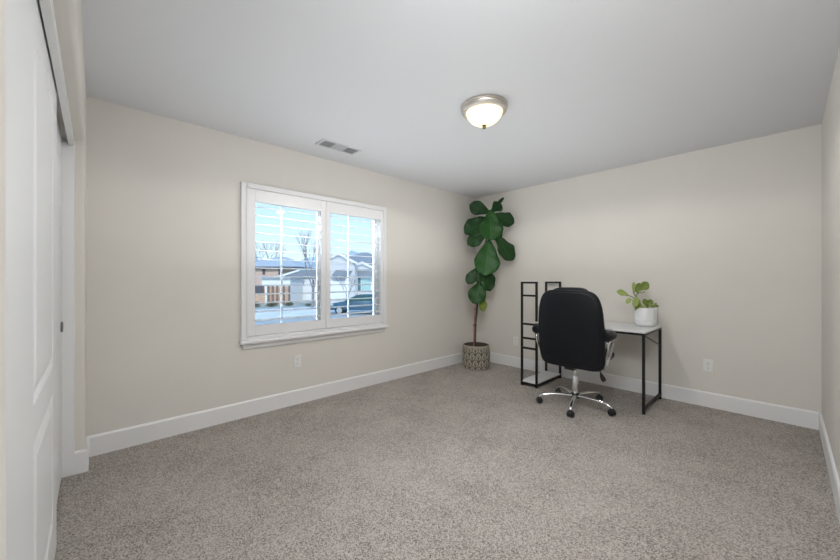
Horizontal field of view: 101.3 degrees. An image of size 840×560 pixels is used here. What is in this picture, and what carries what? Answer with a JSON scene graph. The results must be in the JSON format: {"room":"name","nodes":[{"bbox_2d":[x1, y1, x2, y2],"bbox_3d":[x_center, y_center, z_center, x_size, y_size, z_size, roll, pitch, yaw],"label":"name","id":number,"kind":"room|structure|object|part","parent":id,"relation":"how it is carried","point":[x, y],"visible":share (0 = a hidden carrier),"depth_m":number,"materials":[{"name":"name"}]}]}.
{"room":"home office","nodes":[
{"label":"home office","id":0,"kind":"room"},
{"bbox_2d":[0,0,85,559],"bbox_3d":[-1.119,-0.023,1.036,0.115,2.440,3.434,0,0,-43],"label":"wall","id":1,"kind":"structure","parent":0,"point":[68,13],"depth_m":1.38,"materials":[{"name":"beige paint"}]},
{"bbox_2d":[6,0,56,559],"bbox_3d":[-1.030,0.161,0.895,0.021,2.048,1.740,0,0,-43],"label":"door","id":2,"kind":"structure","parent":1,"relation":"in","point":[31,90],"depth_m":0.92,"materials":[{"name":"white paint"}]},
{"bbox_2d":[39,0,73,145],"bbox_3d":[-1.249,-0.844,1.167,0.025,0.042,2.605,0,0,-43],"label":"trim","id":3,"kind":"structure","parent":1,"relation":"attached to","point":[47,8],"depth_m":1.30,"materials":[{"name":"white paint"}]},
{"bbox_2d":[57,120,62,499],"bbox_3d":[-1.849,0.161,1.737,0.029,2.048,0.920,0,0,-43],"label":"door","id":4,"kind":"structure","parent":1,"relation":"in","point":[59,137],"depth_m":1.96,"materials":[{"name":"white paint"}]},
{"bbox_2d":[61,137,74,477],"bbox_3d":[-2.220,0.147,2.035,0.252,2.100,0.014,0,0,-43],"label":"trim","id":5,"kind":"structure","parent":1,"relation":"attached to","point":[68,151],"depth_m":2.10,"materials":[{"name":"white paint"}]},
{"bbox_2d":[74,437,88,474],"bbox_3d":[-2.179,1.127,2.219,0.064,0.140,0.230,0,0,-43],"label":"baseboard","id":6,"kind":"structure","parent":1,"relation":"attached to","point":[81,457],"depth_m":2.14,"materials":[{"name":"white paint"}]},
{"bbox_2d":[86,96,474,435],"bbox_3d":[-1.018,-0.023,3.599,5.245,2.440,0.160,0,0,-43],"label":"wall","id":7,"kind":"structure","parent":0,"point":[163,193],"depth_m":2.78,"materials":[{"name":"beige paint"}]},
{"bbox_2d":[86,353,461,456],"bbox_3d":[-0.700,1.127,3.779,4.255,0.140,0.014,0,0,-43],"label":"baseboard","id":8,"kind":"structure","parent":7,"relation":"attached to","point":[114,440],"depth_m":2.98,"materials":[{"name":"white paint"}]},
{"bbox_2d":[294,355,300,367],"bbox_3d":[-1.184,0.784,3.326,0.072,0.117,0.009,0,0,-43],"label":"wall outlet","id":9,"kind":"object","parent":7,"relation":"attached to","point":[297,358],"visible":1,"depth_m":3.32,"materials":[{"name":"white plastic"}]},
{"bbox_2d":[239,181,388,349],"bbox_3d":[-1.009,-0.121,3.544,1.593,1.453,0.192,0,0,-43],"label":"window","id":10,"kind":"structure","parent":7,"relation":"in","point":[247,342],"depth_m":3.36,"materials":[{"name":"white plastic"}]},
{"bbox_2d":[248,188,325,335],"bbox_3d":[-1.237,-0.154,3.258,0.744,1.293,0.072,0,0,-43],"label":"plantation shutter","id":11,"kind":"object","parent":10,"relation":"attached to","point":[254,195],"visible":0.97,"depth_m":3.19,"materials":[{"name":"white paint"}]},
{"bbox_3d":[-1.233,0.446,3.261,0.630,0.092,0.028,0,0,-43],"label":"rail","id":12,"kind":"part","parent":11,"relation":"part of","materials":[{"name":"white paint"}]},
{"bbox_3d":[-1.233,-0.747,3.261,0.630,0.108,0.028,0,0,-43],"label":"rail","id":13,"kind":"part","parent":11,"relation":"part of","materials":[{"name":"white paint"}]},
{"bbox_3d":[-0.964,0.541,3.497,1.593,0.032,0.062,0,0,-43],"label":"sill","id":14,"kind":"part","parent":10,"relation":"part of","materials":[{"name":"white paint"}]},
{"bbox_3d":[-1.050,-0.148,3.607,1.470,1.220,0.045,0,0,-43],"label":"frame","id":15,"kind":"part","parent":10,"relation":"part of","materials":[{"name":"white plastic"}]},
{"bbox_2d":[326,201,382,327],"bbox_3d":[-0.701,-0.154,3.763,0.721,1.293,0.072,0,0,-43],"label":"plantation shutter","id":16,"kind":"object","parent":10,"relation":"attached to","point":[335,208],"visible":1,"depth_m":3.72,"materials":[{"name":"white paint"}]},
{"bbox_3d":[-0.697,0.446,3.766,0.637,0.092,0.028,0,0,-43],"label":"rail","id":17,"kind":"part","parent":16,"relation":"part of","materials":[{"name":"white paint"}]},
{"bbox_3d":[-0.697,-0.747,3.766,0.637,0.108,0.028,0,0,-43],"label":"rail","id":18,"kind":"part","parent":16,"relation":"part of","materials":[{"name":"white paint"}]},
{"bbox_2d":[55,362,839,559],"bbox_3d":[0.207,1.247,2.297,5.245,0.100,3.734,0,0,-43],"label":"floor","id":19,"kind":"structure","parent":0,"point":[452,462],"depth_m":2.04,"materials":[{"name":"beige carpet"}]},
{"bbox_2d":[462,197,515,370],"bbox_3d":[0.930,0.043,4.710,0.701,2.308,0.372,0,0,0],"label":"fig tree","id":20,"kind":"object","parent":19,"relation":"on","point":[475,355],"visible":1,"depth_m":4.60,"materials":[{"name":"green plant"}]},
{"bbox_3d":[0.767,1.038,4.710,0.376,0.319,0.375,0,0,0],"label":"pot","id":21,"kind":"part","parent":20,"relation":"part of","materials":[{"name":"beige ceramic"}]},
{"bbox_2d":[532,287,616,417],"bbox_3d":[1.489,0.632,3.270,0.684,1.130,0.732,0,0,-43],"label":"office chair","id":22,"kind":"object","parent":19,"relation":"on","point":[571,334],"visible":1,"depth_m":3.08,"materials":[{"name":"black leather"}]},
{"bbox_3d":[1.266,0.643,3.462,0.278,0.291,0.078,0,0,-30],"label":"arm frame","id":23,"kind":"part","parent":22,"relation":"part of","materials":[{"name":"silver metal"}]},
{"bbox_3d":[1.303,1.111,3.322,0.302,0.062,0.042,0,0,12],"label":"leg","id":24,"kind":"part","parent":22,"relation":"part of","materials":[{"name":"silver metal"}]},
{"bbox_3d":[1.462,1.111,3.463,0.042,0.062,0.302,0,0,-6],"label":"leg","id":25,"kind":"part","parent":22,"relation":"part of","materials":[{"name":"silver metal"}]},
{"bbox_3d":[1.369,0.446,3.143,0.153,0.714,0.600,0,0,-43],"label":"backrest","id":26,"kind":"part","parent":22,"relation":"part of","materials":[{"name":"black leather"}]},
{"bbox_3d":[1.388,1.111,3.128,0.042,0.062,0.302,0,0,30],"label":"leg","id":27,"kind":"part","parent":22,"relation":"part of","materials":[{"name":"silver metal"}]},
{"bbox_2d":[547,354,612,363],"bbox_3d":[1.523,0.722,3.324,0.540,0.124,0.530,0,0,-43],"label":"seat cushion","id":28,"kind":"object","parent":22,"relation":"on","point":[551,358],"depth_m":3.10,"materials":[{"name":"black leather"}]},
{"bbox_3d":[1.646,1.111,3.353,0.302,0.062,0.042,0,0,-23],"label":"leg","id":29,"kind":"part","parent":22,"relation":"part of","materials":[{"name":"silver metal"}]},
{"bbox_3d":[1.601,1.111,3.151,0.045,0.062,0.302,0,0,-43],"label":"leg","id":30,"kind":"part","parent":22,"relation":"part of","materials":[{"name":"silver metal"}]},
{"bbox_3d":[1.590,0.855,3.144,0.024,0.111,0.218,0,0,-32],"label":"height lever","id":31,"kind":"part","parent":22,"relation":"part of","materials":[{"name":"black plastic"}]},
{"bbox_3d":[1.667,0.643,3.036,0.078,0.291,0.278,0,0,33],"label":"arm frame","id":32,"kind":"part","parent":22,"relation":"part of","materials":[{"name":"silver metal"}]},
{"bbox_2d":[521,282,661,414],"bbox_3d":[1.793,0.608,3.703,0.610,1.178,1.229,0,0,-43],"label":"computer desk","id":33,"kind":"object","parent":19,"relation":"on","point":[538,379],"visible":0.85,"depth_m":3.57,"materials":[{"name":"black metal"}]},
{"bbox_3d":[1.230,0.608,3.878,0.022,1.178,0.201,0,0,-43],"label":"tower frame","id":34,"kind":"part","parent":33,"relation":"part of","materials":[{"name":"black metal"}]},
{"bbox_2d":[523,371,559,383],"bbox_3d":[1.441,1.150,4.077,0.594,0.012,0.195,0,0,-43],"label":"shelf","id":35,"kind":"object","parent":33,"relation":"attached to","point":[544,377],"depth_m":4.04,"materials":[{"name":"grey laminate"}]},
{"bbox_3d":[1.502,1.168,4.012,0.558,0.022,0.022,0,0,-43],"label":"tower rail","id":36,"kind":"part","parent":33,"relation":"part of","materials":[{"name":"black"}]},
{"bbox_3d":[1.652,0.608,4.276,0.022,1.178,0.201,0,0,-43],"label":"tower frame","id":37,"kind":"part","parent":33,"relation":"part of","materials":[{"name":"black metal"}]},
{"bbox_3d":[1.642,0.487,3.440,0.022,0.020,1.002,0,0,-43],"label":"rail","id":38,"kind":"part","parent":33,"relation":"part of","materials":[{"name":"black"}]},
{"bbox_2d":[617,282,658,326],"bbox_3d":[2.147,0.237,3.438,0.401,0.446,0.198,0,0,0],"label":"potted succulent","id":39,"kind":"object","parent":33,"relation":"on","point":[644,316],"visible":1,"depth_m":3.38,"materials":[{"name":"green plant"}]},
{"bbox_2d":[633,307,656,326],"bbox_3d":[2.247,0.367,3.438,0.198,0.187,0.198,0,0,0],"label":"pot","id":40,"kind":"object","parent":39,"relation":"attached to","point":[643,316],"depth_m":3.36,"materials":[{"name":"white ceramic"}]},
{"bbox_3d":[2.204,0.837,3.267,0.602,0.720,0.022,0,0,-43],"label":"leg frame","id":41,"kind":"part","parent":33,"relation":"part of","materials":[{"name":"black metal"}]},
{"bbox_2d":[81,0,839,197],"bbox_3d":[0.207,-1.303,2.297,5.245,0.120,3.734,0,0,-43],"label":"ceiling","id":42,"kind":"structure","parent":0,"point":[588,86],"depth_m":2.06,"materials":[{"name":"white paint"}]},
{"bbox_2d":[315,139,361,154],"bbox_3d":[-0.759,-1.239,3.217,0.400,0.008,0.164,0,0,-43],"label":"ceiling vent","id":43,"kind":"object","parent":42,"relation":"in","point":[325,143],"visible":1,"depth_m":3.21,"materials":[{"name":"white metal"}]},
{"bbox_2d":[461,94,507,128],"bbox_3d":[0.459,-1.159,2.459,0.332,0.167,0.332,0,0,-43],"label":"ceiling light","id":44,"kind":"object","parent":42,"relation":"attached to","point":[483,111],"visible":1,"depth_m":2.37,"materials":[{"name":"white glass"}]},
{"bbox_3d":[0.459,-1.153,2.459,0.254,0.100,0.254,0,0,-43],"label":"lamp shade","id":45,"kind":"part","parent":44,"relation":"part of","materials":[{"name":"beige glass"}]},
{"bbox_2d":[475,124,821,412],"bbox_3d":[2.072,-0.023,4.040,0.140,2.440,3.434,0,0,-43],"label":"wall","id":46,"kind":"structure","parent":0,"point":[726,240],"depth_m":3.32,"materials":[{"name":"beige paint"}]},
{"bbox_2d":[514,336,517,344],"bbox_3d":[1.317,0.837,4.733,0.009,0.117,0.072,0,0,-43],"label":"wall outlet","id":47,"kind":"object","parent":46,"relation":"attached to","point":[515,338],"visible":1,"depth_m":4.73,"materials":[{"name":"white plastic"}]},
{"bbox_2d":[490,352,818,429],"bbox_3d":[2.016,1.127,3.987,0.014,0.140,3.406,0,0,-43],"label":"baseboard","id":48,"kind":"structure","parent":46,"relation":"attached to","point":[774,412],"depth_m":3.32,"materials":[{"name":"white paint"}]},
{"bbox_2d":[703,359,712,371],"bbox_3d":[2.717,0.807,3.246,0.009,0.117,0.072,0,0,-43],"label":"wall outlet","id":49,"kind":"object","parent":46,"relation":"attached to","point":[707,364],"visible":1,"depth_m":3.25,"materials":[{"name":"white plastic"}]},
{"bbox_2d":[822,46,839,478],"bbox_3d":[1.438,-0.023,0.989,5.245,2.440,0.140,0,0,-43],"label":"wall","id":50,"kind":"structure","parent":0,"point":[830,122],"depth_m":2.19,"materials":[{"name":"beige paint"}]},
{"bbox_2d":[819,413,839,522],"bbox_3d":[1.644,1.127,1.289,4.255,0.140,0.014,0,0,-43],"label":"baseboard","id":51,"kind":"structure","parent":50,"relation":"attached to","point":[831,466],"depth_m":2.04,"materials":[{"name":"white paint"}]},
{"label":"outside","id":52,"kind":"structure","parent":0,"visible":0},
{"bbox_2d":[255,301,315,309],"bbox_3d":[-82.354,2.797,202.990,450.000,0.500,398.000,0,0,-43],"label":"ground","id":53,"kind":"structure","parent":52,"point":[296,304],"depth_m":33.09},
{"bbox_2d":[255,240,286,261],"bbox_3d":[-31.124,-2.745,66.947,9.775,10.590,7.106,0,0,16],"label":"bare tree","id":54,"kind":"object","parent":53,"relation":"on","point":[270,248],"visible":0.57,"depth_m":66.40,"materials":[{"name":"grey plant"}]},
{"bbox_2d":[264,301,277,305],"bbox_3d":[-14.147,2.236,32.876,1.226,0.561,1.198,0,0,19],"label":"shrub","id":55,"kind":"object","parent":53,"relation":"on","point":[268,304],"visible":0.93,"depth_m":32.67,"materials":[{"name":"green plant"}]},
{"bbox_2d":[255,286,289,303],"bbox_3d":[-15.613,1.577,35.953,4.116,1.941,0.160,0,0,0],"label":"fence","id":56,"kind":"object","parent":53,"relation":"on","point":[258,289],"visible":0.59,"depth_m":35.96,"materials":[{"name":"brown"}]},
{"bbox_3d":[-15.810,1.583,35.934,0.180,1.927,0.120,0,0,0],"label":"post","id":57,"kind":"part","parent":56,"relation":"part of","materials":[{"name":"brown"}]},
{"bbox_3d":[-14.221,1.583,35.934,0.180,1.927,0.120,0,0,0],"label":"post","id":58,"kind":"part","parent":56,"relation":"part of","materials":[{"name":"brown"}]},
{"bbox_2d":[259,277,304,302],"bbox_3d":[-15.750,1.111,39.630,3.490,2.873,4.450,0,0,0],"label":"garage","id":59,"kind":"structure","parent":53,"relation":"on","point":[265,280],"depth_m":38.06,"materials":[{"name":"white"}]},
{"bbox_2d":[255,257,315,284],"bbox_3d":[-20.377,-0.413,50.470,8.277,5.920,9.050,0,0,0],"label":"house","id":60,"kind":"structure","parent":53,"relation":"on","point":[263,263],"depth_m":46.87,"materials":[{"name":"grey"}]},
{"bbox_2d":[279,269,315,299],"bbox_3d":[-14.874,0.624,44.598,5.401,3.847,5.400,0,0,0],"label":"house","id":61,"kind":"structure","parent":53,"relation":"on","point":[308,296],"depth_m":42.30,"materials":[{"name":"white"}]},
{"bbox_2d":[255,250,357,269],"bbox_3d":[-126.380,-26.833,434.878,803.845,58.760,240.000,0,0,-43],"label":"hills","id":62,"kind":"structure","parent":53,"relation":"on","point":[351,252],"depth_m":428.80,"materials":[{"name":"white snow"}]},
{"bbox_2d":[295,230,331,307],"bbox_3d":[-9.295,-0.858,30.086,3.079,6.811,4.137,0,0,0],"label":"bare tree","id":63,"kind":"object","parent":53,"relation":"on","point":[304,250],"visible":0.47,"depth_m":29.58,"materials":[{"name":"grey plant"}]},
{"bbox_2d":[255,307,372,318],"bbox_3d":[21.082,2.517,56.683,300.000,0.060,6.850,0,0,-43],"label":"sidewalk","id":64,"kind":"structure","parent":53,"relation":"on","point":[276,314],"depth_m":25.92,"materials":[{"name":"concrete"}]},
{"bbox_2d":[336,274,356,296],"bbox_3d":[-7.157,0.949,33.553,2.367,3.212,2.433,0,0,-9],"label":"bare tree","id":65,"kind":"object","parent":53,"relation":"on","point":[354,274],"visible":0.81,"depth_m":33.34,"materials":[{"name":"grey plant"}]},
{"bbox_2d":[330,252,372,303],"bbox_3d":[-7.149,-0.437,41.748,7.434,5.968,10.500,0,0,0],"label":"house","id":66,"kind":"structure","parent":53,"relation":"on","point":[353,259],"depth_m":37.00,"materials":[{"name":"grey"}]},
{"bbox_3d":[-7.019,0.442,38.913,0.636,1.545,0.030,0,0,0],"label":"pane","id":67,"kind":"part","parent":66,"relation":"part of","materials":[{"name":"glass"}]},
{"bbox_3d":[-6.106,0.442,38.913,1.070,1.545,0.030,0,0,0],"label":"pane","id":68,"kind":"part","parent":66,"relation":"part of","materials":[{"name":"glass"}]},
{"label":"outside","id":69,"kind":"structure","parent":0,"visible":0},
{"bbox_2d":[255,311,372,324],"bbox_3d":[26.926,2.537,50.477,300.000,0.020,10.100,0,0,-43],"label":"street","id":70,"kind":"structure","parent":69,"point":[371,313],"depth_m":22.60,"materials":[{"name":"grey asphalt"}]},
{"bbox_2d":[330,294,372,313],"bbox_3d":[-4.391,1.790,25.863,4.510,1.475,1.758,0,0,0],"label":"car","id":71,"kind":"object","parent":70,"relation":"on","point":[352,301],"visible":0.46,"depth_m":25.00,"materials":[{"name":"blue paint"}]},
{"bbox_3d":[-4.035,1.337,25.862,3.100,0.460,1.600,0,0,0],"label":"cabin glass","id":72,"kind":"part","parent":71,"relation":"part of","materials":[{"name":"teal"}]}
]}

